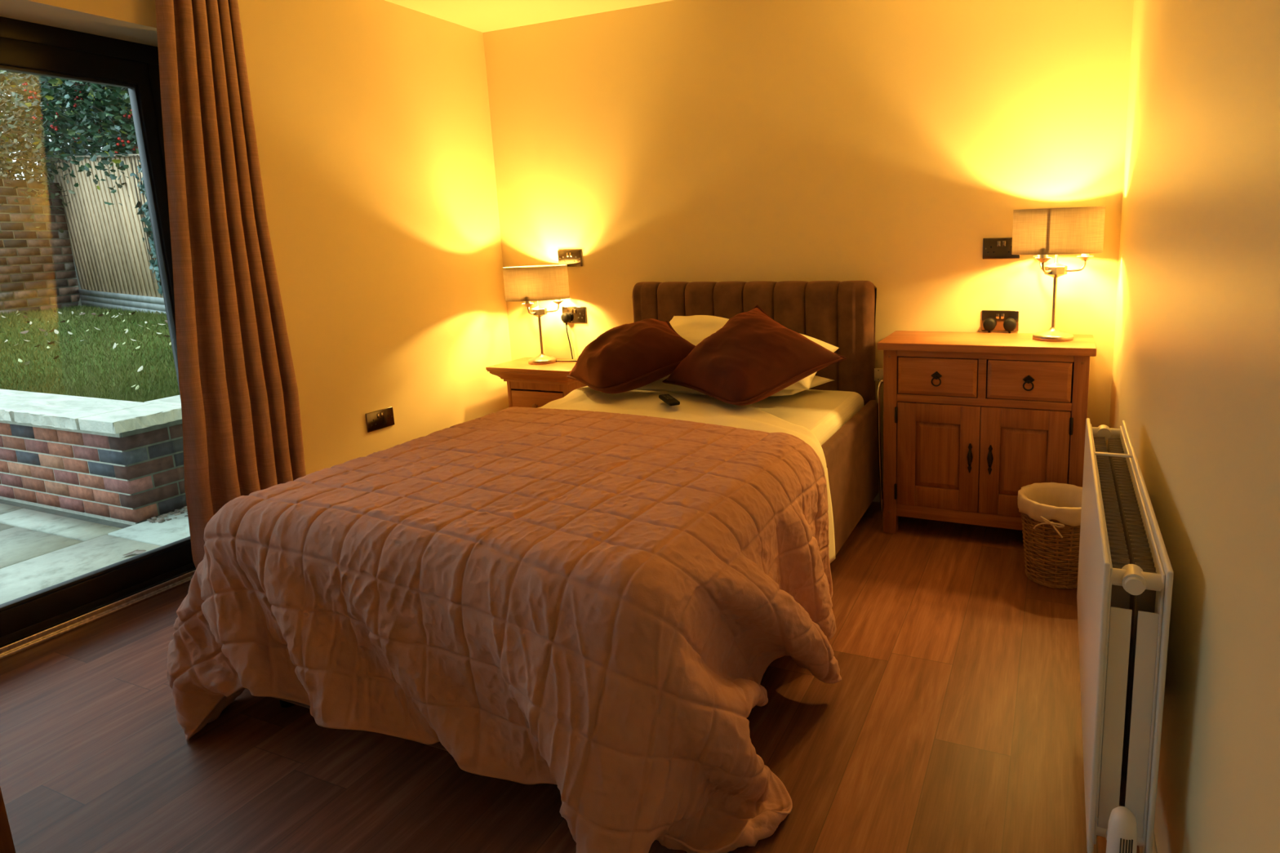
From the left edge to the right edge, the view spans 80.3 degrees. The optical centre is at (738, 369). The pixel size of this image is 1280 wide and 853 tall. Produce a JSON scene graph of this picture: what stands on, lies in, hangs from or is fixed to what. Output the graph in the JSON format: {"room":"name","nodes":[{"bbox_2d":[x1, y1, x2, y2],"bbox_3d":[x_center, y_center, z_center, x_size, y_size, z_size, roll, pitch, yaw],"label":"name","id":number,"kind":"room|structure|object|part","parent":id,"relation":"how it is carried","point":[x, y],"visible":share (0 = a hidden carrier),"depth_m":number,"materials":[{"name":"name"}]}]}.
{"room":"bedroom","nodes":[
{"label":"bedroom","id":0,"kind":"room"},
{"bbox_2d":[0,0,511,475],"bbox_3d":[-2.254,-0.184,2.274,0.380,2.414,4.150,3,11,23],"label":"wall","id":1,"kind":"structure","parent":0,"point":[371,117],"depth_m":3.28,"materials":[{"name":"paint"}]},
{"bbox_2d":[0,16,195,660],"bbox_3d":[-2.583,0.029,1.744,0.113,1.967,2.560,3,11,23],"label":"door","id":2,"kind":"structure","parent":1,"relation":"in","point":[32,620],"depth_m":2.60,"materials":[{"name":"black metal"}]},
{"bbox_2d":[364,406,394,432],"bbox_3d":[-1.600,0.222,3.363,0.011,0.086,0.146,3,11,23],"label":"wall socket","id":3,"kind":"object","parent":1,"relation":"attached to","point":[383,418],"visible":1,"depth_m":3.36,"materials":[{"name":"black metal"}]},
{"bbox_2d":[384,0,673,32],"bbox_3d":[-0.806,-1.379,1.417,3.615,0.150,4.650,3,11,23],"label":"ceiling","id":4,"kind":"structure","parent":0,"point":[481,15],"depth_m":3.49,"materials":[{"name":"paint"}]},
{"bbox_2d":[155,0,306,568],"bbox_3d":[-1.817,-0.344,2.636,0.147,2.242,0.418,6,13,37],"label":"curtain","id":5,"kind":"object","parent":4,"relation":"hanging from","point":[242,420],"visible":0.86,"depth_m":2.63,"materials":[{"name":"fabric"}]},
{"bbox_2d":[0,501,1139,852],"bbox_3d":[-0.705,1.010,1.842,3.565,0.120,4.650,3,11,23],"label":"floor","id":6,"kind":"structure","parent":0,"point":[952,723],"depth_m":1.87,"materials":[{"name":"brown wood"}]},
{"bbox_2d":[0,786,15,852],"bbox_3d":[-1.900,0.728,1.258,0.554,0.722,0.805,3,11,23],"label":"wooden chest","id":7,"kind":"object","parent":6,"relation":"on","point":[6,844],"visible":1,"depth_m":1.55,"materials":[{"name":"brown wood"}]},
{"bbox_2d":[485,357,586,408],"bbox_3d":[-0.977,0.270,3.914,0.510,0.612,0.313,3,11,23],"label":"bedside table","id":8,"kind":"object","parent":6,"relation":"on","point":[528,385],"visible":0.31,"depth_m":3.79,"materials":[{"name":"brown wood"}]},
{"bbox_3d":[-0.985,0.017,3.870,0.502,0.066,0.309,3,11,23],"label":"cornice","id":9,"kind":"part","parent":8,"relation":"part of","materials":[{"name":"brown wood"}]},
{"bbox_3d":[-1.015,0.181,3.816,0.316,0.144,0.017,3,11,23],"label":"drawer","id":10,"kind":"part","parent":8,"relation":"part of","materials":[{"name":"brown wood"}]},
{"bbox_2d":[502,264,576,364],"bbox_3d":[-0.968,-0.285,3.867,0.429,0.495,0.232,-3,10,-9],"label":"table lamp","id":11,"kind":"object","parent":8,"relation":"on","point":[527,285],"visible":0.97,"depth_m":3.75,"materials":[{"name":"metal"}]},
{"bbox_3d":[-1.031,-0.525,3.819,0.319,0.002,0.213,-5,11,-14],"label":"shade trim","id":12,"kind":"part","parent":11,"relation":"part of","materials":[{"name":"beige fabric"}]},
{"bbox_3d":[-1.028,-0.443,3.834,0.318,0.166,0.212,-5,11,-14],"label":"lamp shade","id":13,"kind":"part","parent":11,"relation":"part of","materials":[{"name":"fabric"}]},
{"bbox_3d":[-1.026,-0.362,3.849,0.319,0.002,0.213,-5,11,-14],"label":"shade trim","id":14,"kind":"part","parent":11,"relation":"part of","materials":[{"name":"beige fabric"}]},
{"bbox_3d":[-1.020,-0.181,3.882,0.013,0.201,0.013,-6,11,-23],"label":"stem","id":15,"kind":"part","parent":11,"relation":"part of","materials":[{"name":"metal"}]},
{"bbox_3d":[-0.956,-0.320,3.875,0.069,0.044,0.008,-5,11,-14],"label":"arm","id":16,"kind":"part","parent":11,"relation":"part of","materials":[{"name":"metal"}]},
{"bbox_2d":[245,280,883,751],"bbox_3d":[-0.341,0.271,2.658,1.401,1.018,2.140,3,11,23],"label":"bed","id":17,"kind":"object","parent":6,"relation":"on","point":[842,315],"visible":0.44,"depth_m":3.29,"materials":[{"name":"fabric"}]},
{"bbox_3d":[-1.244,0.879,2.076,0.056,0.090,0.056,3,11,23],"label":"leg","id":18,"kind":"part","parent":17,"relation":"part of","materials":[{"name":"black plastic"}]},
{"bbox_3d":[-0.745,0.690,1.754,1.278,0.395,0.045,3,11,23],"label":"foot rail","id":19,"kind":"part","parent":17,"relation":"part of","materials":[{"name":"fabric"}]},
{"bbox_2d":[166,406,841,852],"bbox_3d":[-0.589,0.565,2.191,1.775,0.627,1.330,3,11,23],"label":"bedspread","id":20,"kind":"object","parent":17,"relation":"on","point":[597,606],"visible":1,"depth_m":1.68,"materials":[{"name":"fabric"}]},
{"bbox_3d":[0.043,-0.114,3.529,1.195,0.598,0.129,3,11,23],"label":"headboard","id":21,"kind":"part","parent":17,"relation":"part of","materials":[{"name":"fabric"}]},
{"bbox_2d":[682,389,863,445],"bbox_3d":[-0.347,0.358,2.663,1.170,0.262,1.905,3,11,23],"label":"mattress","id":22,"kind":"object","parent":17,"relation":"on","point":[822,412],"visible":0.12,"depth_m":3.01,"materials":[{"name":"white fabric"}]},
{"bbox_2d":[537,386,835,563],"bbox_3d":[-0.396,0.426,2.540,1.369,0.442,1.804,3,11,23],"label":"sheet","id":23,"kind":"object","parent":22,"relation":"on","point":[647,402],"visible":0.12,"depth_m":2.84,"materials":[{"name":"white fabric"}]},
{"bbox_2d":[566,318,695,393],"bbox_3d":[-0.469,-0.059,3.163,0.715,0.298,0.366,0,11,11],"label":"cushion","id":24,"kind":"object","parent":23,"relation":"on","point":[624,357],"visible":0.93,"depth_m":3.06,"materials":[{"name":"brown fabric"}]},
{"bbox_2d":[658,394,679,405],"bbox_3d":[-0.266,0.115,2.893,0.044,0.017,0.156,-6,11,-20],"label":"remote control","id":25,"kind":"object","parent":23,"relation":"on","point":[669,400],"visible":1,"depth_m":2.86,"materials":[{"name":"black plastic"}]},
{"bbox_2d":[662,304,846,405],"bbox_3d":[0.045,-0.076,3.005,0.467,0.345,0.632,-9,12,-33],"label":"cushion","id":26,"kind":"object","parent":23,"relation":"on","point":[753,357],"visible":1,"depth_m":2.82,"materials":[{"name":"brown fabric"}]},
{"bbox_2d":[635,375,833,396],"bbox_3d":[-0.025,0.049,3.286,0.837,0.102,0.370,3,11,23],"label":"pillow","id":27,"kind":"object","parent":22,"relation":"on","point":[817,380],"visible":0.23,"depth_m":3.22,"materials":[{"name":"white fabric"}]},
{"bbox_2d":[659,315,839,390],"bbox_3d":[-0.037,-0.085,3.259,0.891,0.284,0.315,3,11,26],"label":"pillow","id":28,"kind":"object","parent":27,"relation":"on","point":[694,329],"visible":0.15,"depth_m":3.24,"materials":[{"name":"white fabric"}]},
{"bbox_3d":[0.215,0.518,2.428,0.048,0.430,2.000,3,11,23],"label":"rail","id":29,"kind":"part","parent":17,"relation":"part of","materials":[{"name":"fabric"}]},
{"bbox_2d":[877,379,883,519],"bbox_3d":[0.614,0.345,3.203,0.045,0.617,0.016,1,11,13],"label":"handle","id":30,"kind":"object","parent":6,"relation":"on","point":[881,381],"visible":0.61,"depth_m":3.20,"materials":[{"name":"silver metal"}]},
{"bbox_2d":[877,330,1096,533],"bbox_3d":[0.990,0.269,3.044,0.784,0.798,0.371,3,11,23],"label":"base cabinet","id":31,"kind":"object","parent":6,"relation":"on","point":[971,420],"visible":0.91,"depth_m":2.90,"materials":[{"name":"brown wood"}]},
{"bbox_3d":[0.622,0.293,3.060,0.054,0.768,0.050,3,11,23],"label":"corner post","id":32,"kind":"part","parent":31,"relation":"part of","materials":[{"name":"brown wood"}]},
{"bbox_3d":[0.766,0.035,2.906,0.043,0.060,0.013,3,11,23],"label":"ring pull","id":33,"kind":"part","parent":31,"relation":"part of","materials":[{"name":"grey metal"}]},
{"bbox_3d":[0.774,0.026,2.925,0.299,0.146,0.030,3,11,23],"label":"drawer","id":34,"kind":"part","parent":31,"relation":"part of","materials":[{"name":"brown wood"}]},
{"bbox_3d":[0.790,0.339,2.980,0.176,0.273,0.015,3,11,23],"label":"door panel","id":35,"kind":"part","parent":31,"relation":"part of","materials":[{"name":"brown wood"}]},
{"bbox_3d":[0.790,0.343,2.980,0.316,0.425,0.022,3,11,23],"label":"door","id":36,"kind":"part","parent":31,"relation":"part of","materials":[{"name":"brown wood"}]},
{"bbox_3d":[0.895,0.345,2.909,0.023,0.118,0.027,3,11,23],"label":"drop handle","id":37,"kind":"part","parent":31,"relation":"part of","materials":[{"name":"grey metal"}]},
{"bbox_3d":[0.928,0.034,2.868,0.638,0.208,0.028,3,11,23],"label":"frame","id":38,"kind":"part","parent":31,"relation":"part of","materials":[{"name":"brown wood"}]},
{"bbox_3d":[0.964,0.348,2.880,0.023,0.118,0.027,3,11,23],"label":"drop handle","id":39,"kind":"part","parent":31,"relation":"part of","materials":[{"name":"grey metal"}]},
{"bbox_3d":[1.083,0.352,2.857,0.173,0.273,0.015,3,11,23],"label":"door panel","id":40,"kind":"part","parent":31,"relation":"part of","materials":[{"name":"brown wood"}]},
{"bbox_3d":[1.083,0.356,2.857,0.313,0.425,0.022,3,11,23],"label":"door","id":41,"kind":"part","parent":31,"relation":"part of","materials":[{"name":"brown wood"}]},
{"bbox_3d":[1.072,0.049,2.777,0.043,0.060,0.013,3,11,23],"label":"ring pull","id":42,"kind":"part","parent":31,"relation":"part of","materials":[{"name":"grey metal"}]},
{"bbox_3d":[1.081,0.040,2.796,0.291,0.146,0.030,3,11,23],"label":"drawer","id":43,"kind":"part","parent":31,"relation":"part of","materials":[{"name":"brown wood"}]},
{"bbox_2d":[1011,206,1105,342],"bbox_3d":[1.209,-0.363,2.865,0.318,0.495,0.231,2,11,19],"label":"table lamp","id":44,"kind":"object","parent":31,"relation":"on","point":[1041,232],"visible":1,"depth_m":2.76,"materials":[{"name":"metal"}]},
{"bbox_3d":[1.155,-0.385,2.814,0.069,0.044,0.008,-11,14,-40],"label":"arm","id":45,"kind":"part","parent":44,"relation":"part of","materials":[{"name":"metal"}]},
{"bbox_3d":[1.213,-0.262,2.883,0.013,0.201,0.013,-3,10,-8],"label":"stem","id":46,"kind":"part","parent":44,"relation":"part of","materials":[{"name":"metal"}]},
{"bbox_3d":[1.202,-0.605,2.821,0.319,0.002,0.213,2,11,19],"label":"shade trim","id":47,"kind":"part","parent":44,"relation":"part of","materials":[{"name":"beige fabric"}]},
{"bbox_3d":[1.207,-0.442,2.850,0.319,0.002,0.213,2,11,19],"label":"shade trim","id":48,"kind":"part","parent":44,"relation":"part of","materials":[{"name":"beige fabric"}]},
{"bbox_3d":[1.204,-0.524,2.835,0.318,0.166,0.212,2,11,19],"label":"lamp shade","id":49,"kind":"part","parent":44,"relation":"part of","materials":[{"name":"fabric"}]},
{"bbox_3d":[1.275,-0.393,2.836,0.069,0.044,0.008,2,11,19],"label":"arm","id":50,"kind":"part","parent":44,"relation":"part of","materials":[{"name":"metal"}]},
{"bbox_3d":[1.371,0.270,3.054,0.052,0.768,0.040,3,11,23],"label":"corner post","id":51,"kind":"part","parent":31,"relation":"part of","materials":[{"name":"brown wood"}]},
{"bbox_3d":[1.258,0.322,2.792,0.052,0.768,0.050,3,11,23],"label":"corner post","id":52,"kind":"part","parent":31,"relation":"part of","materials":[{"name":"brown wood"}]},
{"bbox_2d":[1017,482,1082,589],"bbox_3d":[1.125,0.586,2.653,0.270,0.308,0.273,-4,11,-12],"label":"basket","id":53,"kind":"object","parent":6,"relation":"on","point":[1051,512],"visible":0.71,"depth_m":2.58,"materials":[{"name":"wicker"}]},
{"bbox_2d":[483,0,1133,482],"bbox_3d":[0.091,-0.509,3.635,3.615,2.414,0.250,3,11,23],"label":"wall","id":54,"kind":"structure","parent":0,"point":[881,143],"depth_m":3.29,"materials":[{"name":"paint"}]},
{"bbox_2d":[560,312,573,359],"bbox_3d":[-0.897,-0.041,3.988,0.051,0.526,0.029,3,11,23],"label":"plug","id":55,"kind":"object","parent":54,"relation":"attached to","point":[566,317],"visible":0.72,"depth_m":3.94,"materials":[{"name":"black plastic"}]},
{"bbox_3d":[-0.885,-0.010,3.995,0.027,0.460,0.006,-1,10,5],"label":"cord","id":56,"kind":"part","parent":55,"relation":"part of","materials":[{"name":"black plastic"}]},
{"bbox_2d":[557,249,582,266],"bbox_3d":[-0.871,-0.577,3.891,0.146,0.086,0.011,3,11,23],"label":"wall socket","id":57,"kind":"object","parent":54,"relation":"attached to","point":[571,258],"visible":0.91,"depth_m":3.89,"materials":[{"name":"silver metal"}]},
{"bbox_2d":[561,306,586,323],"bbox_3d":[-0.862,-0.289,3.944,0.146,0.086,0.011,3,11,23],"label":"wall socket","id":58,"kind":"object","parent":54,"relation":"attached to","point":[578,314],"visible":0.95,"depth_m":3.94,"materials":[{"name":"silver metal"}]},
{"bbox_2d":[872,482,883,502],"bbox_3d":[0.133,0.540,3.676,2.985,0.095,0.016,3,11,23],"label":"baseboard","id":59,"kind":"structure","parent":54,"relation":"attached to","point":[877,499],"depth_m":3.46,"materials":[{"name":"white"}]},
{"bbox_2d":[982,317,995,333],"bbox_3d":[1.048,-0.054,3.148,0.051,0.326,0.029,3,11,23],"label":"plug","id":60,"kind":"object","parent":54,"relation":"attached to","point":[988,324],"visible":0.47,"depth_m":3.11,"materials":[{"name":"black plastic"}]},
{"bbox_2d":[981,310,1018,331],"bbox_3d":[1.087,-0.204,3.122,0.146,0.086,0.011,3,11,23],"label":"wall socket","id":61,"kind":"object","parent":54,"relation":"attached to","point":[999,316],"visible":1,"depth_m":3.12,"materials":[{"name":"black metal"}]},
{"bbox_2d":[982,237,1020,259],"bbox_3d":[1.075,-0.496,3.070,0.146,0.086,0.011,3,11,23],"label":"wall socket","id":62,"kind":"object","parent":54,"relation":"attached to","point":[993,247],"visible":0.81,"depth_m":3.07,"materials":[{"name":"black metal"}]},
{"bbox_2d":[1003,318,1016,333],"bbox_3d":[1.122,-0.051,3.117,0.051,0.326,0.029,3,11,23],"label":"plug","id":63,"kind":"object","parent":54,"relation":"attached to","point":[1009,324],"visible":0.49,"depth_m":3.08,"materials":[{"name":"black plastic"}]},
{"bbox_2d":[1109,0,1279,852],"bbox_3d":[0.782,-0.109,0.982,0.250,2.294,4.150,3,11,23],"label":"wall","id":64,"kind":"structure","parent":0,"point":[1195,387],"depth_m":1.09,"materials":[{"name":"paint"}]},
{"bbox_2d":[1076,417,1173,852],"bbox_3d":[0.787,0.574,1.556,0.132,0.745,1.017,3,11,23],"label":"radiator","id":65,"kind":"object","parent":64,"relation":"attached to","point":[1125,575],"visible":1,"depth_m":1.17,"materials":[{"name":"white metal"}]},
{"bbox_3d":[0.731,0.448,1.562,0.013,0.495,0.910,3,11,23],"label":"panel","id":66,"kind":"part","parent":65,"relation":"part of","materials":[{"name":"white metal"}]},
{"bbox_3d":[0.580,0.548,1.160,0.028,0.390,0.002,3,11,23],"label":"plate","id":67,"kind":"part","parent":65,"relation":"part of","materials":[{"name":"white metal"}]},
{"bbox_3d":[0.613,0.550,1.146,0.028,0.390,0.002,3,11,23],"label":"plate","id":68,"kind":"part","parent":65,"relation":"part of","materials":[{"name":"white metal"}]},
{"bbox_3d":[0.802,0.451,1.532,0.012,0.495,0.910,3,11,23],"label":"panel","id":69,"kind":"part","parent":65,"relation":"part of","materials":[{"name":"white metal"}]},
{"bbox_2d":[1138,831,1157,852],"bbox_3d":[0.692,0.968,1.224,0.016,0.095,4.134,3,11,23],"label":"baseboard","id":70,"kind":"structure","parent":64,"relation":"attached to","point":[1154,848],"depth_m":1.40,"materials":[{"name":"white wood"}]},
{"label":"outside","id":71,"kind":"structure","parent":0,"visible":0},
{"bbox_2d":[0,304,179,402],"bbox_3d":[-5.972,-1.003,10.423,10.380,0.299,10.020,3,11,23],"label":"lawn","id":72,"kind":"structure","parent":71,"point":[9,320],"depth_m":5.45,"materials":[{"name":"green plant"}]},
{"bbox_2d":[0,178,79,314],"bbox_3d":[-7.271,-0.586,4.528,0.205,1.481,7.000,-1,10,2],"label":"brick wall","id":73,"kind":"structure","parent":72,"relation":"on","point":[37,271],"depth_m":7.55,"materials":[{"name":"brown brick"}]},
{"bbox_2d":[0,73,119,172],"bbox_3d":[-6.302,-3.615,9.324,8.972,4.430,3.584,-1,10,6],"label":"tree","id":74,"kind":"object","parent":72,"relation":"on","point":[8,82],"visible":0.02,"depth_m":9.48,"materials":[{"name":"green plant"}]},
{"bbox_2d":[0,70,123,233],"bbox_3d":[-7.676,-2.370,7.818,2.259,2.945,2.628,-10,13,-38],"label":"foliage","id":75,"kind":"object","parent":72,"relation":"on","point":[15,167],"visible":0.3,"depth_m":7.58,"materials":[{"name":"green plant"}]},
{"bbox_3d":[-7.469,-2.178,7.922,1.905,2.518,1.863,3,11,23],"label":"stem","id":76,"kind":"part","parent":75,"relation":"part of","materials":[{"name":"green plant"}]},
{"bbox_2d":[0,70,141,206],"bbox_3d":[-5.844,-2.237,7.330,3.450,3.308,2.261,4,12,28],"label":"ivy","id":77,"kind":"object","parent":72,"relation":"on","point":[110,119],"visible":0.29,"depth_m":6.91,"materials":[{"name":"green plant"}]},
{"bbox_3d":[-5.954,-2.100,7.440,3.543,3.006,1.438,8,14,44],"label":"stem","id":78,"kind":"part","parent":77,"relation":"part of","materials":[{"name":"green plant"}]},
{"bbox_2d":[39,154,166,314],"bbox_3d":[-4.606,-1.185,6.200,7.042,1.671,0.113,6,13,35],"label":"fence panel","id":79,"kind":"object","parent":72,"relation":"on","point":[109,252],"visible":0.3,"depth_m":7.25,"materials":[{"name":"wood"}]},
{"bbox_3d":[-7.253,-1.484,8.063,0.545,1.580,0.079,6,13,38],"label":"concrete post","id":80,"kind":"part","parent":79,"relation":"part of","materials":[{"name":"grey concrete"}]},
{"bbox_2d":[129,155,162,296],"bbox_3d":[-4.939,-1.223,6.384,0.962,1.241,0.101,6,13,38],"label":"ivy","id":81,"kind":"object","parent":79,"relation":"attached to","point":[144,211],"visible":0.44,"depth_m":6.54,"materials":[{"name":"green plant"}]},
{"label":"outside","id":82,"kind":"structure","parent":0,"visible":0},
{"bbox_2d":[0,498,190,604],"bbox_3d":[-6.569,0.995,3.757,8.620,0.202,10.755,3,11,23],"label":"patio","id":83,"kind":"structure","parent":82,"point":[41,548],"depth_m":3.55,"materials":[{"name":"stone"}]},
{"bbox_2d":[0,389,186,525],"bbox_3d":[-5.169,0.159,6.320,6.061,0.638,3.266,3,11,23],"label":"wall","id":84,"kind":"structure","parent":83,"relation":"on","point":[121,461],"depth_m":3.92,"materials":[{"name":"brick"}]},
{"bbox_2d":[124,549,146,555],"bbox_3d":[-2.713,0.822,3.390,0.095,0.014,0.039,-4,11,-11],"label":"dry leaf","id":85,"kind":"object","parent":83,"relation":"on","point":[137,552],"visible":1,"depth_m":3.38,"materials":[{"name":"beige plant"}]},
{"bbox_2d":[146,506,187,523],"bbox_3d":[-2.629,0.627,4.499,0.214,0.010,1.604,3,11,23],"label":"gravel","id":86,"kind":"object","parent":83,"relation":"on","point":[176,512],"visible":0.17,"depth_m":3.85,"materials":[{"name":"gravel"}]}
]}

